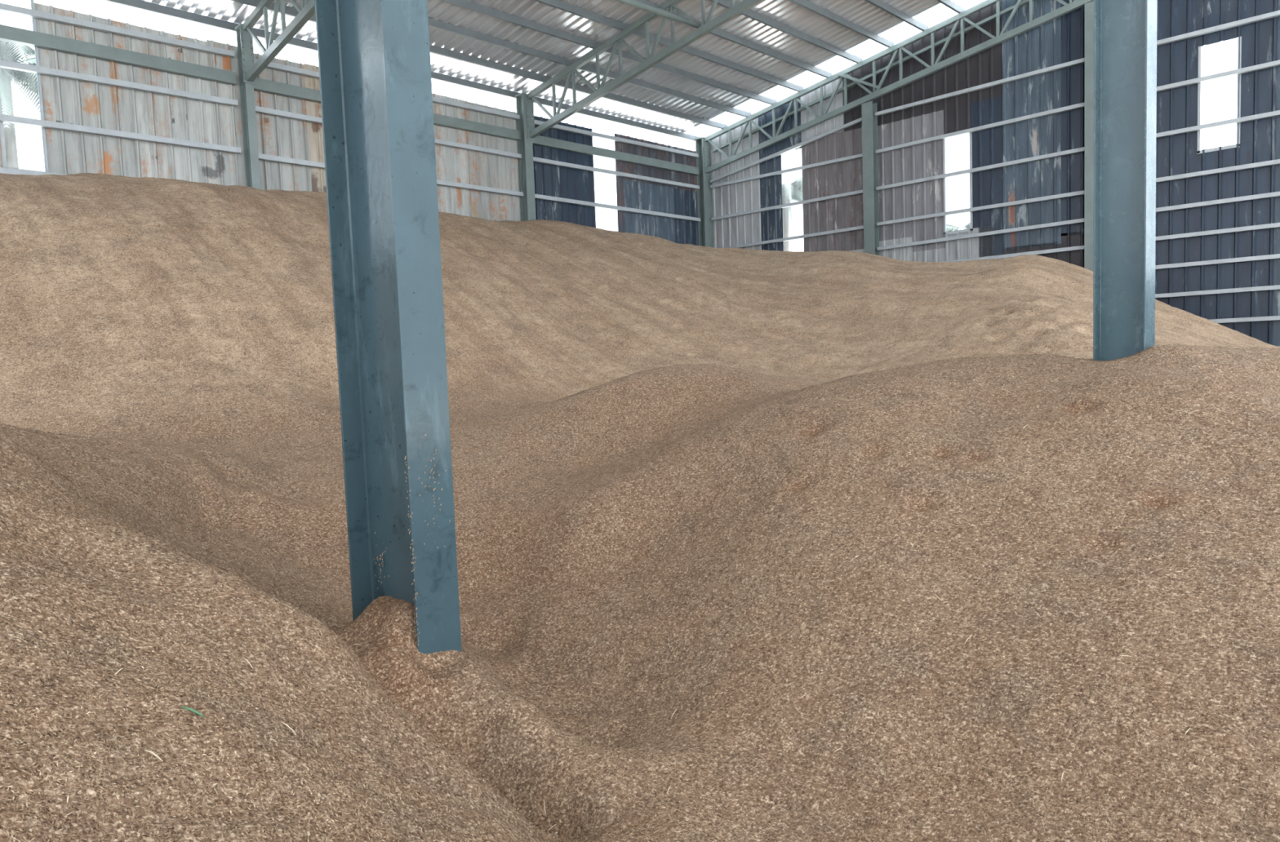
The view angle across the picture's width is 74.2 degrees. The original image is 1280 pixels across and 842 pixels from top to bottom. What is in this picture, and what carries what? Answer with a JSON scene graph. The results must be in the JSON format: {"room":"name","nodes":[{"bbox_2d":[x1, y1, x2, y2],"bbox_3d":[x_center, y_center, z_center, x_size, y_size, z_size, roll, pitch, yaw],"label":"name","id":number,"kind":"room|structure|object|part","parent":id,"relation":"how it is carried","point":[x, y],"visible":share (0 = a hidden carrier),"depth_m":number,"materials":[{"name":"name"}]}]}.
{"room":"grain storage warehouse","nodes":[
{"label":"grain storage warehouse","id":0,"kind":"room"},
{"bbox_2d":[0,2,698,245],"bbox_3d":[-7.033,-1.690,14.431,0.042,9.420,25.320,2,6,45],"label":"wall","id":1,"kind":"structure","parent":0,"point":[64,100],"depth_m":14.74,"materials":[{"name":"grey metal"}]},
{"bbox_2d":[0,0,48,172],"bbox_3d":[-9.033,-4.895,12.303,0.038,2.540,0.550,2,6,45],"label":"window","id":2,"kind":"structure","parent":1,"relation":"in","point":[32,2],"depth_m":12.45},
{"bbox_2d":[0,167,64,175],"bbox_3d":[-10.255,-3.464,11.021,0.090,0.085,9.840,2,6,45],"label":"beam","id":3,"kind":"structure","parent":1,"relation":"attached to","point":[4,171],"depth_m":12.26,"materials":[{"name":"grey metal"}]},
{"bbox_2d":[0,3,234,57],"bbox_3d":[-10.339,-5.746,10.857,0.090,0.245,9.840,2,6,45],"label":"beam","id":4,"kind":"structure","parent":1,"relation":"attached to","point":[7,8],"depth_m":13.03,"materials":[{"name":"grey metal"}]},
{"bbox_2d":[0,24,236,85],"bbox_3d":[-10.338,-5.418,10.891,0.120,0.210,9.840,2,6,45],"label":"beam","id":5,"kind":"structure","parent":1,"relation":"attached to","point":[7,33],"depth_m":13.04,"materials":[{"name":"grey metal"}]},
{"bbox_2d":[0,59,238,106],"bbox_3d":[-10.310,-4.959,10.914,0.090,0.205,9.840,2,6,45],"label":"beam","id":6,"kind":"structure","parent":1,"relation":"attached to","point":[3,64],"depth_m":13.07,"materials":[{"name":"grey metal"}]},
{"bbox_2d":[0,114,241,154],"bbox_3d":[-10.283,-4.201,10.968,0.090,0.145,9.840,2,6,45],"label":"beam","id":7,"kind":"structure","parent":1,"relation":"attached to","point":[3,118],"depth_m":13.09,"materials":[{"name":"grey metal"}]},
{"bbox_2d":[0,0,986,149],"bbox_3d":[0.964,-8.271,5.972,25.300,3.968,25.650,2,6,45],"label":"ceiling","id":8,"kind":"structure","parent":0,"point":[861,13],"depth_m":17.49,"materials":[{"name":"grey metal"}]},
{"bbox_2d":[710,0,1279,346],"bbox_3d":[10.384,-3.682,14.773,24.120,12.065,0.042,2,6,45],"label":"wall","id":9,"kind":"structure","parent":0,"point":[1060,40],"depth_m":17.02,"materials":[{"name":"blue metal"}]},
{"bbox_2d":[711,0,1034,152],"bbox_3d":[5.228,-7.867,19.358,9.300,1.570,0.090,2,6,45],"label":"beam","id":10,"kind":"structure","parent":9,"relation":"attached to","point":[1024,2],"depth_m":19.01,"materials":[{"name":"grey metal"}]},
{"bbox_2d":[942,133,973,235],"bbox_3d":[6.821,-5.107,18.169,0.630,2.120,0.038,2,6,45],"label":"window","id":11,"kind":"structure","parent":9,"relation":"in","point":[971,229],"depth_m":18.07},
{"bbox_2d":[1197,35,1241,154],"bbox_3d":[10.128,-5.679,14.808,0.630,1.860,0.038,2,6,45],"label":"window","id":12,"kind":"structure","parent":9,"relation":"in","point":[1199,152],"depth_m":14.80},
{"bbox_3d":[1.409,3.358,5.975,24.100,0.050,26.100,2,6,45],"label":"floor","id":13,"kind":"structure","parent":0,"visible":0},
{"bbox_2d":[0,423,333,626],"bbox_3d":[-3.113,1.640,4.368,3.250,3.935,3.205,2,6,45],"label":"mound","id":14,"kind":"object","parent":13,"relation":"on","point":[207,505],"visible":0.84,"depth_m":4.63,"materials":[{"name":"brown food"}]},
{"bbox_2d":[234,23,260,189],"bbox_3d":[-6.559,-1.858,14.704,0.280,9.680,0.180,2,6,45],"label":"wall column","id":15,"kind":"structure","parent":13,"relation":"on","point":[246,90],"depth_m":14.44,"materials":[{"name":"grey metal"}]},
{"bbox_3d":[-6.736,-6.672,14.358,0.280,0.020,0.180,2,6,45],"label":"cap plate","id":16,"kind":"part","parent":15,"relation":"part of","materials":[{"name":"grey paint"}]},
{"bbox_2d":[240,0,315,84],"bbox_3d":[-4.078,-6.673,11.707,7.274,2.086,0.200,2,6,45],"label":"roof truss","id":17,"kind":"object","parent":15,"relation":"on","point":[251,70],"visible":1,"depth_m":13.67,"materials":[{"name":"grey metal"}]},
{"bbox_3d":[-6.618,-6.180,14.295,0.030,0.920,0.200,2,6,45],"label":"plate","id":18,"kind":"part","parent":17,"relation":"part of","materials":[{"name":"grey paint"}]},
{"bbox_3d":[-6.043,-6.332,13.705,0.050,0.710,0.050,2,6,45],"label":"web post","id":19,"kind":"part","parent":17,"relation":"part of","materials":[{"name":"grey metal"}]},
{"bbox_3d":[-5.586,-6.416,13.239,0.050,0.710,0.050,2,6,45],"label":"web post","id":20,"kind":"part","parent":17,"relation":"part of","materials":[{"name":"grey metal"}]},
{"bbox_3d":[-5.066,-6.512,12.710,0.050,0.710,0.050,2,6,45],"label":"web post","id":21,"kind":"part","parent":17,"relation":"part of","materials":[{"name":"grey metal"}]},
{"bbox_2d":[613,0,701,28],"bbox_3d":[-1.070,-6.769,12.946,0.110,0.190,6.002,2,6,45],"label":"purlin","id":22,"kind":"object","parent":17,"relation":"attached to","point":[646,7],"visible":1,"depth_m":14.33,"materials":[{"name":"grey paint"}]},
{"bbox_2d":[0,431,578,841],"bbox_3d":[-1.573,1.861,0.132,10.167,3.990,7.880,2,6,45],"label":"mound","id":23,"kind":"object","parent":13,"relation":"on","point":[86,597],"depth_m":2.07,"materials":[{"name":"brown food"}]},
{"bbox_2d":[144,750,163,761],"bbox_3d":[-0.996,0.685,1.734,0.039,0.025,0.002,-2,4,7],"label":"stalk","id":24,"kind":"object","parent":23,"relation":"on","point":[155,755],"visible":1,"depth_m":1.73,"materials":[{"name":"beige plant"}]},
{"bbox_3d":[-1.013,0.659,1.919,0.051,0.026,0.006,-2,4,2],"label":"leaf blade","id":25,"kind":"part","parent":23,"relation":"part of","materials":[{"name":"green plant"}]},
{"bbox_2d":[314,0,462,653],"bbox_3d":[-1.157,-2.126,3.531,0.576,11.420,0.222,2,6,45],"label":"steel column","id":26,"kind":"structure","parent":13,"relation":"on","point":[375,65],"depth_m":3.61,"materials":[{"name":"blue metal"}]},
{"bbox_2d":[109,435,743,841],"bbox_3d":[-1.147,1.861,4.825,2.369,3.286,4.596,-3,4,-12],"label":"mound","id":27,"kind":"object","parent":13,"relation":"on","point":[515,705],"visible":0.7,"depth_m":3.76,"materials":[{"name":"brown food"}]},
{"bbox_2d":[514,93,536,221],"bbox_3d":[-2.383,-2.312,18.890,0.280,9.680,0.260,2,6,45],"label":"wall column","id":28,"kind":"structure","parent":13,"relation":"on","point":[527,201],"depth_m":18.62,"materials":[{"name":"grey metal"}]},
{"bbox_2d":[253,58,519,119],"bbox_3d":[-4.676,-6.412,16.532,0.090,0.125,5.730,2,6,45],"label":"beam","id":29,"kind":"structure","parent":28,"relation":"attached to","point":[272,65],"depth_m":17.20,"materials":[{"name":"grey metal"}]},
{"bbox_2d":[253,77,520,141],"bbox_3d":[-4.673,-6.034,16.570,0.120,0.210,5.730,2,6,45],"label":"beam","id":30,"kind":"structure","parent":28,"relation":"attached to","point":[264,86],"depth_m":17.08,"materials":[{"name":"grey metal"}]},
{"bbox_2d":[255,106,521,159],"bbox_3d":[-4.646,-5.595,16.591,0.090,0.085,5.730,2,6,45],"label":"beam","id":31,"kind":"structure","parent":28,"relation":"attached to","point":[258,109],"depth_m":17.11,"materials":[{"name":"grey metal"}]},
{"bbox_2d":[257,153,523,196],"bbox_3d":[-4.616,-4.788,16.649,0.090,0.105,5.730,2,6,45],"label":"beam","id":32,"kind":"structure","parent":28,"relation":"attached to","point":[261,157],"depth_m":17.17,"materials":[{"name":"grey metal"}]},
{"bbox_2d":[102,0,699,141],"bbox_3d":[-6.120,-6.793,15.211,0.055,0.130,22.090,2,6,45],"label":"horizontal beam","id":33,"kind":"structure","parent":28,"relation":"on","point":[138,4],"depth_m":17.13,"materials":[{"name":"grey metal"}]},
{"bbox_3d":[-2.560,-7.127,18.544,0.280,0.020,0.260,2,6,45],"label":"cap plate","id":34,"kind":"part","parent":28,"relation":"part of","materials":[{"name":"grey paint"}]},
{"bbox_2d":[525,0,762,140],"bbox_3d":[0.639,-7.223,15.441,8.674,2.303,0.200,2,6,45],"label":"roof truss","id":35,"kind":"object","parent":28,"relation":"on","point":[651,60],"visible":1,"depth_m":16.45,"materials":[{"name":"grey metal"}]},
{"bbox_2d":[231,0,727,128],"bbox_3d":[-5.487,-6.910,14.567,0.055,0.130,22.090,2,6,45],"label":"roof purlin","id":36,"kind":"structure","parent":35,"relation":"on","point":[291,11],"depth_m":17.73,"materials":[{"name":"grey metal"}]},
{"bbox_3d":[-2.393,-6.640,18.530,0.030,0.920,0.200,2,6,45],"label":"plate","id":37,"kind":"part","parent":35,"relation":"part of","materials":[{"name":"grey paint"}]},
{"bbox_3d":[-1.818,-6.791,17.940,0.050,0.710,0.050,2,6,45],"label":"web post","id":38,"kind":"part","parent":35,"relation":"part of","materials":[{"name":"grey metal"}]},
{"bbox_3d":[-1.361,-6.876,17.474,0.050,0.710,0.050,2,6,45],"label":"web post","id":39,"kind":"part","parent":35,"relation":"part of","materials":[{"name":"grey metal"}]},
{"bbox_3d":[-0.840,-6.972,16.945,0.050,0.710,0.050,2,6,45],"label":"web post","id":40,"kind":"part","parent":35,"relation":"part of","materials":[{"name":"grey metal"}]},
{"bbox_2d":[438,0,777,105],"bbox_3d":[-4.361,-7.117,13.422,0.055,0.130,22.090,2,6,45],"label":"purlin","id":41,"kind":"structure","parent":35,"relation":"on","point":[465,4],"depth_m":16.64,"materials":[{"name":"grey metal"}]},
{"bbox_3d":[-0.383,-7.056,16.479,0.050,0.710,0.050,2,6,45],"label":"web post","id":42,"kind":"part","parent":35,"relation":"part of","materials":[{"name":"grey metal"}]},
{"bbox_3d":[0.137,-7.152,15.950,0.050,0.710,0.050,2,6,45],"label":"web post","id":43,"kind":"part","parent":35,"relation":"part of","materials":[{"name":"grey metal"}]},
{"bbox_2d":[533,0,804,92],"bbox_3d":[-3.799,-7.221,12.849,0.055,0.130,22.090,2,6,45],"label":"purlin","id":44,"kind":"structure","parent":35,"relation":"on","point":[557,4],"depth_m":17.16,"materials":[{"name":"grey metal"}]},
{"bbox_3d":[0.595,-7.237,15.484,0.050,0.710,0.050,2,6,45],"label":"web post","id":45,"kind":"part","parent":35,"relation":"part of","materials":[{"name":"grey metal"}]},
{"bbox_3d":[1.115,-7.333,14.955,0.050,0.710,0.050,2,6,45],"label":"web post","id":46,"kind":"part","parent":35,"relation":"part of","materials":[{"name":"grey metal"}]},
{"bbox_3d":[1.572,-7.417,14.489,0.050,0.710,0.050,2,6,45],"label":"web post","id":47,"kind":"part","parent":35,"relation":"part of","materials":[{"name":"grey metal"}]},
{"bbox_2d":[636,0,832,78],"bbox_3d":[-3.236,-7.325,12.277,0.055,0.130,22.090,2,6,45],"label":"purlin","id":48,"kind":"structure","parent":35,"relation":"on","point":[717,32],"depth_m":18.14,"materials":[{"name":"grey metal"}]},
{"bbox_2d":[787,0,894,48],"bbox_3d":[-2.111,-7.533,11.131,0.055,0.130,22.090,2,6,45],"label":"purlin","id":49,"kind":"structure","parent":35,"relation":"on","point":[805,4],"depth_m":17.39,"materials":[{"name":"grey metal"}]},
{"bbox_2d":[863,0,928,31],"bbox_3d":[-1.548,-7.637,10.559,0.055,0.130,22.090,2,6,45],"label":"roof purlin","id":50,"kind":"structure","parent":35,"relation":"on","point":[879,4],"depth_m":17.40,"materials":[{"name":"grey metal"}]},
{"bbox_2d":[936,0,964,13],"bbox_3d":[-0.985,-7.741,9.986,0.055,0.130,22.090,2,6,45],"label":"roof purlin","id":51,"kind":"structure","parent":35,"relation":"on","point":[950,4],"depth_m":17.37,"materials":[{"name":"grey metal"}]},
{"bbox_2d":[449,364,808,479],"bbox_3d":[0.237,1.332,8.227,4.227,3.751,3.105,-4,4,-21],"label":"mound","id":52,"kind":"object","parent":13,"relation":"on","point":[554,439],"visible":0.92,"depth_m":7.30,"materials":[{"name":"brown food"}]},
{"bbox_2d":[0,173,1279,479],"bbox_3d":[-0.332,-0.325,9.359,16.460,6.933,22.990,2,6,45],"label":"bank","id":53,"kind":"object","parent":13,"relation":"on","point":[172,312],"visible":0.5,"depth_m":10.07,"materials":[{"name":"brown food"}]},
{"bbox_2d":[694,137,713,247],"bbox_3d":[1.892,-2.777,23.174,0.280,9.680,0.440,2,6,45],"label":"wall column","id":54,"kind":"structure","parent":13,"relation":"on","point":[704,206],"depth_m":22.90,"materials":[{"name":"grey metal"}]},
{"bbox_2d":[532,135,699,175],"bbox_3d":[-0.475,-6.491,20.777,0.120,0.210,5.750,2,6,45],"label":"beam","id":55,"kind":"structure","parent":54,"relation":"attached to","point":[547,142],"depth_m":20.53,"materials":[{"name":"grey metal"}]},
{"bbox_2d":[533,156,699,189],"bbox_3d":[-0.449,-6.057,20.797,0.090,0.115,5.750,2,6,45],"label":"beam","id":56,"kind":"structure","parent":54,"relation":"attached to","point":[539,160],"depth_m":20.52,"materials":[{"name":"grey metal"}]},
{"bbox_2d":[533,120,698,158],"bbox_3d":[-0.479,-6.884,20.738,0.090,0.135,5.750,2,6,45],"label":"beam","id":57,"kind":"structure","parent":54,"relation":"attached to","point":[537,122],"depth_m":20.65,"materials":[{"name":"grey metal"}]},
{"bbox_2d":[534,194,700,222],"bbox_3d":[-0.418,-5.224,20.857,0.090,0.105,5.750,2,6,45],"label":"beam","id":58,"kind":"structure","parent":54,"relation":"attached to","point":[536,196],"depth_m":20.59,"materials":[{"name":"grey metal"}]},
{"bbox_3d":[1.715,-7.591,22.828,0.280,0.020,0.440,2,6,45],"label":"cap plate","id":59,"kind":"part","parent":54,"relation":"part of","materials":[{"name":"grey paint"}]},
{"bbox_2d":[703,0,1093,174],"bbox_3d":[5.807,-7.860,18.632,11.474,2.737,0.200,2,6,45],"label":"roof truss","id":60,"kind":"object","parent":54,"relation":"attached to","point":[1067,8],"visible":1,"depth_m":18.95,"materials":[{"name":"grey metal"}]},
{"bbox_2d":[428,17,751,117],"bbox_3d":[-4.924,-7.013,13.995,0.055,0.130,22.090,2,6,45],"label":"roof purlin","id":61,"kind":"structure","parent":60,"relation":"on","point":[435,24],"depth_m":17.28,"materials":[{"name":"grey metal"}]},
{"bbox_3d":[1.790,-7.095,22.723,0.030,0.920,0.200,2,6,45],"label":"plate","id":62,"kind":"part","parent":60,"relation":"part of","materials":[{"name":"grey paint"}]},
{"bbox_3d":[2.365,-7.246,22.132,0.050,0.710,0.050,2,6,45],"label":"web post","id":63,"kind":"part","parent":60,"relation":"part of","materials":[{"name":"grey metal"}]},
{"bbox_3d":[2.822,-7.331,21.667,0.050,0.710,0.050,2,6,45],"label":"web post","id":64,"kind":"part","parent":60,"relation":"part of","materials":[{"name":"grey metal"}]},
{"bbox_3d":[3.343,-7.427,21.137,0.050,0.710,0.050,2,6,45],"label":"web post","id":65,"kind":"part","parent":60,"relation":"part of","materials":[{"name":"grey metal"}]},
{"bbox_2d":[707,0,862,63],"bbox_3d":[-2.673,-7.429,11.704,0.055,0.130,22.090,2,6,45],"label":"purlin","id":66,"kind":"structure","parent":60,"relation":"on","point":[748,13],"depth_m":17.54,"materials":[{"name":"grey metal"}]},
{"bbox_3d":[3.800,-7.511,20.672,0.050,0.710,0.050,2,6,45],"label":"web post","id":67,"kind":"part","parent":60,"relation":"part of","materials":[{"name":"grey metal"}]},
{"bbox_3d":[4.320,-7.607,20.142,0.050,0.710,0.050,2,6,45],"label":"web post","id":68,"kind":"part","parent":60,"relation":"part of","materials":[{"name":"grey metal"}]},
{"bbox_3d":[4.778,-7.692,19.677,0.050,0.710,0.050,2,6,45],"label":"web post","id":69,"kind":"part","parent":60,"relation":"part of","materials":[{"name":"grey metal"}]},
{"bbox_2d":[836,72,880,88],"bbox_3d":[4.984,-7.777,19.335,0.040,0.643,1.099,-6,6,-44],"label":"bar","id":70,"kind":"object","parent":60,"relation":"attached to","point":[837,73],"visible":1,"depth_m":19.30,"materials":[{"name":"grey paint"}]},
{"bbox_3d":[5.298,-7.788,19.147,0.050,0.710,0.050,2,6,45],"label":"web post","id":71,"kind":"part","parent":60,"relation":"part of","materials":[{"name":"grey metal"}]},
{"bbox_3d":[5.755,-7.872,18.682,0.050,0.710,0.050,2,6,45],"label":"web post","id":72,"kind":"part","parent":60,"relation":"part of","materials":[{"name":"grey metal"}]},
{"bbox_3d":[6.276,-7.968,18.152,0.050,0.710,0.050,2,6,45],"label":"web post","id":73,"kind":"part","parent":60,"relation":"part of","materials":[{"name":"grey metal"}]},
{"bbox_3d":[6.733,-8.053,17.687,0.050,0.710,0.050,2,6,45],"label":"web post","id":74,"kind":"part","parent":60,"relation":"part of","materials":[{"name":"grey metal"}]},
{"bbox_3d":[7.253,-8.149,17.157,0.050,0.710,0.050,2,6,45],"label":"web post","id":75,"kind":"part","parent":60,"relation":"part of","materials":[{"name":"grey metal"}]},
{"bbox_3d":[7.711,-8.233,16.692,0.050,0.710,0.050,2,6,45],"label":"web post","id":76,"kind":"part","parent":60,"relation":"part of","materials":[{"name":"grey metal"}]},
{"bbox_2d":[861,101,879,255],"bbox_3d":[5.409,-2.545,19.676,0.270,9.460,0.220,2,6,45],"label":"column","id":77,"kind":"structure","parent":13,"relation":"on","point":[869,121],"depth_m":19.41,"materials":[{"name":"grey metal"}]},
{"bbox_2d":[710,117,862,182],"bbox_3d":[3.556,-6.716,21.150,4.660,0.710,0.090,2,6,45],"label":"bar","id":78,"kind":"object","parent":77,"relation":"attached to","point":[860,120],"depth_m":20.97,"materials":[{"name":"grey metal"}]},
{"bbox_2d":[710,153,862,188],"bbox_3d":[3.574,-6.232,21.185,4.660,0.120,0.090,2,6,45],"label":"bar","id":79,"kind":"object","parent":77,"relation":"attached to","point":[858,156],"depth_m":21.01,"materials":[{"name":"grey metal"}]},
{"bbox_2d":[711,190,862,220],"bbox_3d":[3.605,-5.395,21.245,4.660,0.080,0.090,2,6,45],"label":"bar","id":80,"kind":"object","parent":77,"relation":"attached to","point":[859,192],"depth_m":21.07,"materials":[{"name":"grey metal"}]},
{"bbox_2d":[722,225,863,248],"bbox_3d":[3.635,-4.568,21.305,4.660,0.080,0.090,2,6,45],"label":"bar","id":81,"kind":"object","parent":77,"relation":"attached to","point":[858,228],"depth_m":20.95,"materials":[{"name":"grey metal"}]},
{"bbox_2d":[848,248,864,252],"bbox_3d":[3.655,-4.035,21.343,4.660,0.070,0.090,2,6,45],"label":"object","id":82,"kind":"structure","parent":77,"relation":"attached to","point":[861,250],"depth_m":19.81,"materials":[{"name":"grey metal"}]},
{"bbox_2d":[875,57,1084,116],"bbox_3d":[6.961,-6.946,17.728,4.460,0.090,0.090,2,6,45],"label":"bar","id":83,"kind":"object","parent":77,"relation":"attached to","point":[1079,61],"depth_m":17.52,"materials":[{"name":"grey metal"}]},
{"bbox_2d":[875,102,1084,154],"bbox_3d":[6.992,-6.114,17.788,4.460,0.100,0.090,2,6,45],"label":"bar","id":84,"kind":"object","parent":77,"relation":"attached to","point":[1080,105],"depth_m":17.57,"materials":[{"name":"grey metal"}]},
{"bbox_2d":[875,146,1084,191],"bbox_3d":[7.022,-5.282,17.848,4.460,0.090,0.090,2,6,45],"label":"bar","id":85,"kind":"object","parent":77,"relation":"attached to","point":[1079,149],"depth_m":17.64,"materials":[{"name":"grey metal"}]},
{"bbox_2d":[876,190,1084,226],"bbox_3d":[7.052,-4.474,17.906,4.460,0.070,0.090,2,6,45],"label":"bar","id":86,"kind":"object","parent":77,"relation":"attached to","point":[1078,193],"depth_m":17.70,"materials":[{"name":"grey metal"}]},
{"bbox_2d":[877,218,1084,250],"bbox_3d":[7.072,-3.931,17.945,4.460,0.100,0.090,2,6,45],"label":"bar","id":87,"kind":"object","parent":77,"relation":"attached to","point":[1078,220],"depth_m":17.73,"materials":[{"name":"grey metal"}]},
{"bbox_2d":[943,245,1084,262],"bbox_3d":[7.091,-3.423,17.982,4.460,0.080,0.090,2,6,45],"label":"bar","id":88,"kind":"object","parent":77,"relation":"attached to","point":[1080,247],"depth_m":17.13,"materials":[{"name":"grey metal"}]},
{"bbox_2d":[543,353,1279,841],"bbox_3d":[5.292,1.293,6.221,9.042,3.746,13.743,2,6,45],"label":"mound","id":89,"kind":"object","parent":13,"relation":"on","point":[791,521],"visible":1,"depth_m":3.62,"materials":[{"name":"brown food"}]},
{"bbox_2d":[852,254,1279,347],"bbox_3d":[9.501,-0.213,12.486,11.979,5.542,4.745,2,6,45],"label":"mound","id":90,"kind":"object","parent":13,"relation":"on","point":[982,268],"visible":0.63,"depth_m":14.68,"materials":[{"name":"brown food"}]},
{"bbox_2d":[1084,0,1093,271],"bbox_3d":[8.718,-2.798,16.348,0.190,10.200,0.220,2,6,45],"label":"column","id":91,"kind":"structure","parent":13,"relation":"on","point":[1089,6],"depth_m":16.09,"materials":[{"name":"grey metal"}]},
{"bbox_2d":[1155,253,1279,269],"bbox_3d":[12.448,-2.734,12.711,10.240,0.070,0.090,2,6,45],"label":"bar","id":92,"kind":"object","parent":91,"relation":"attached to","point":[1277,255],"depth_m":14.90,"materials":[{"name":"grey metal"}]},
{"bbox_2d":[1155,284,1279,297],"bbox_3d":[12.467,-2.221,12.748,10.240,0.100,0.090,2,6,45],"label":"bar","id":93,"kind":"object","parent":91,"relation":"attached to","point":[1267,287],"depth_m":14.93,"materials":[{"name":"grey metal"}]},
{"bbox_2d":[1155,110,1279,138],"bbox_3d":[12.361,-5.106,12.540,10.240,0.070,0.090,2,6,45],"label":"bar","id":94,"kind":"object","parent":91,"relation":"attached to","point":[1274,113],"depth_m":14.75,"materials":[{"name":"grey metal"}]},
{"bbox_2d":[1155,159,1279,182],"bbox_3d":[12.391,-4.299,12.598,10.240,0.090,0.090,2,6,45],"label":"bar","id":95,"kind":"object","parent":91,"relation":"attached to","point":[1272,162],"depth_m":14.80,"materials":[{"name":"grey metal"}]},
{"bbox_2d":[1155,191,1279,212],"bbox_3d":[12.410,-3.771,12.636,10.240,0.070,0.090,2,6,45],"label":"bar","id":96,"kind":"object","parent":91,"relation":"attached to","point":[1275,193],"depth_m":14.84,"materials":[{"name":"grey metal"}]},
{"bbox_2d":[1155,222,1279,240],"bbox_3d":[12.429,-3.257,12.673,10.240,0.080,0.090,2,6,45],"label":"bar","id":97,"kind":"object","parent":91,"relation":"attached to","point":[1275,224],"depth_m":14.86,"materials":[{"name":"grey metal"}]},
{"bbox_2d":[1156,10,1279,46],"bbox_3d":[12.302,-6.706,12.425,10.240,0.160,0.090,2,6,45],"label":"beam","id":98,"kind":"structure","parent":91,"relation":"attached to","point":[1275,14],"depth_m":14.64,"materials":[{"name":"grey metal"}]},
{"bbox_2d":[1156,60,1279,92],"bbox_3d":[12.331,-5.914,12.482,10.240,0.110,0.090,2,6,45],"label":"bar","id":99,"kind":"object","parent":91,"relation":"attached to","point":[1273,64],"depth_m":14.69,"materials":[{"name":"grey metal"}]},
{"bbox_2d":[1209,315,1279,323],"bbox_3d":[12.486,-1.707,12.785,10.240,0.110,0.090,2,6,45],"label":"bar","id":100,"kind":"object","parent":91,"relation":"attached to","point":[1272,317],"depth_m":14.68,"materials":[{"name":"grey metal"}]},
{"bbox_2d":[1093,0,1157,360],"bbox_3d":[3.360,-2.560,5.865,0.330,11.620,0.240,2,6,45],"label":"steel column","id":101,"kind":"structure","parent":13,"relation":"on","point":[1125,31],"depth_m":5.92,"materials":[{"name":"blue metal"}]},
{"bbox_2d":[1084,343,1279,396],"bbox_3d":[6.038,1.151,7.575,3.128,3.781,7.289,2,6,45],"label":"mound","id":102,"kind":"object","parent":13,"relation":"on","point":[1257,368],"visible":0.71,"depth_m":5.50,"materials":[{"name":"brown food"}]},
{"label":"outside","id":103,"kind":"structure","parent":0,"visible":0},
{"bbox_3d":[2.063,2.271,23.551,180.000,0.350,180.000,2,6,45],"label":"ground","id":104,"kind":"structure","parent":103,"visible":0},
{"bbox_2d":[0,40,39,168],"bbox_3d":[-11.664,-1.866,15.835,4.208,9.920,4.215,2,6,45],"label":"palm tree","id":105,"kind":"object","parent":104,"relation":"on","point":[9,51],"visible":0.31,"depth_m":15.33,"materials":[{"name":"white plant"}]},
{"bbox_2d":[782,177,803,251],"bbox_3d":[4.806,-2.897,27.017,3.685,9.167,3.641,2,6,45],"label":"palm tree","id":106,"kind":"object","parent":104,"relation":"on","point":[793,191],"visible":0.3,"depth_m":26.48,"materials":[{"name":"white plant"}]},
{"bbox_2d":[946,222,969,231],"bbox_3d":[8.855,-1.826,23.338,3.211,7.266,2.789,2,6,45],"label":"palm tree","id":107,"kind":"object","parent":104,"relation":"on","point":[949,228],"visible":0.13,"depth_m":22.79,"materials":[{"name":"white plant"}]}
]}

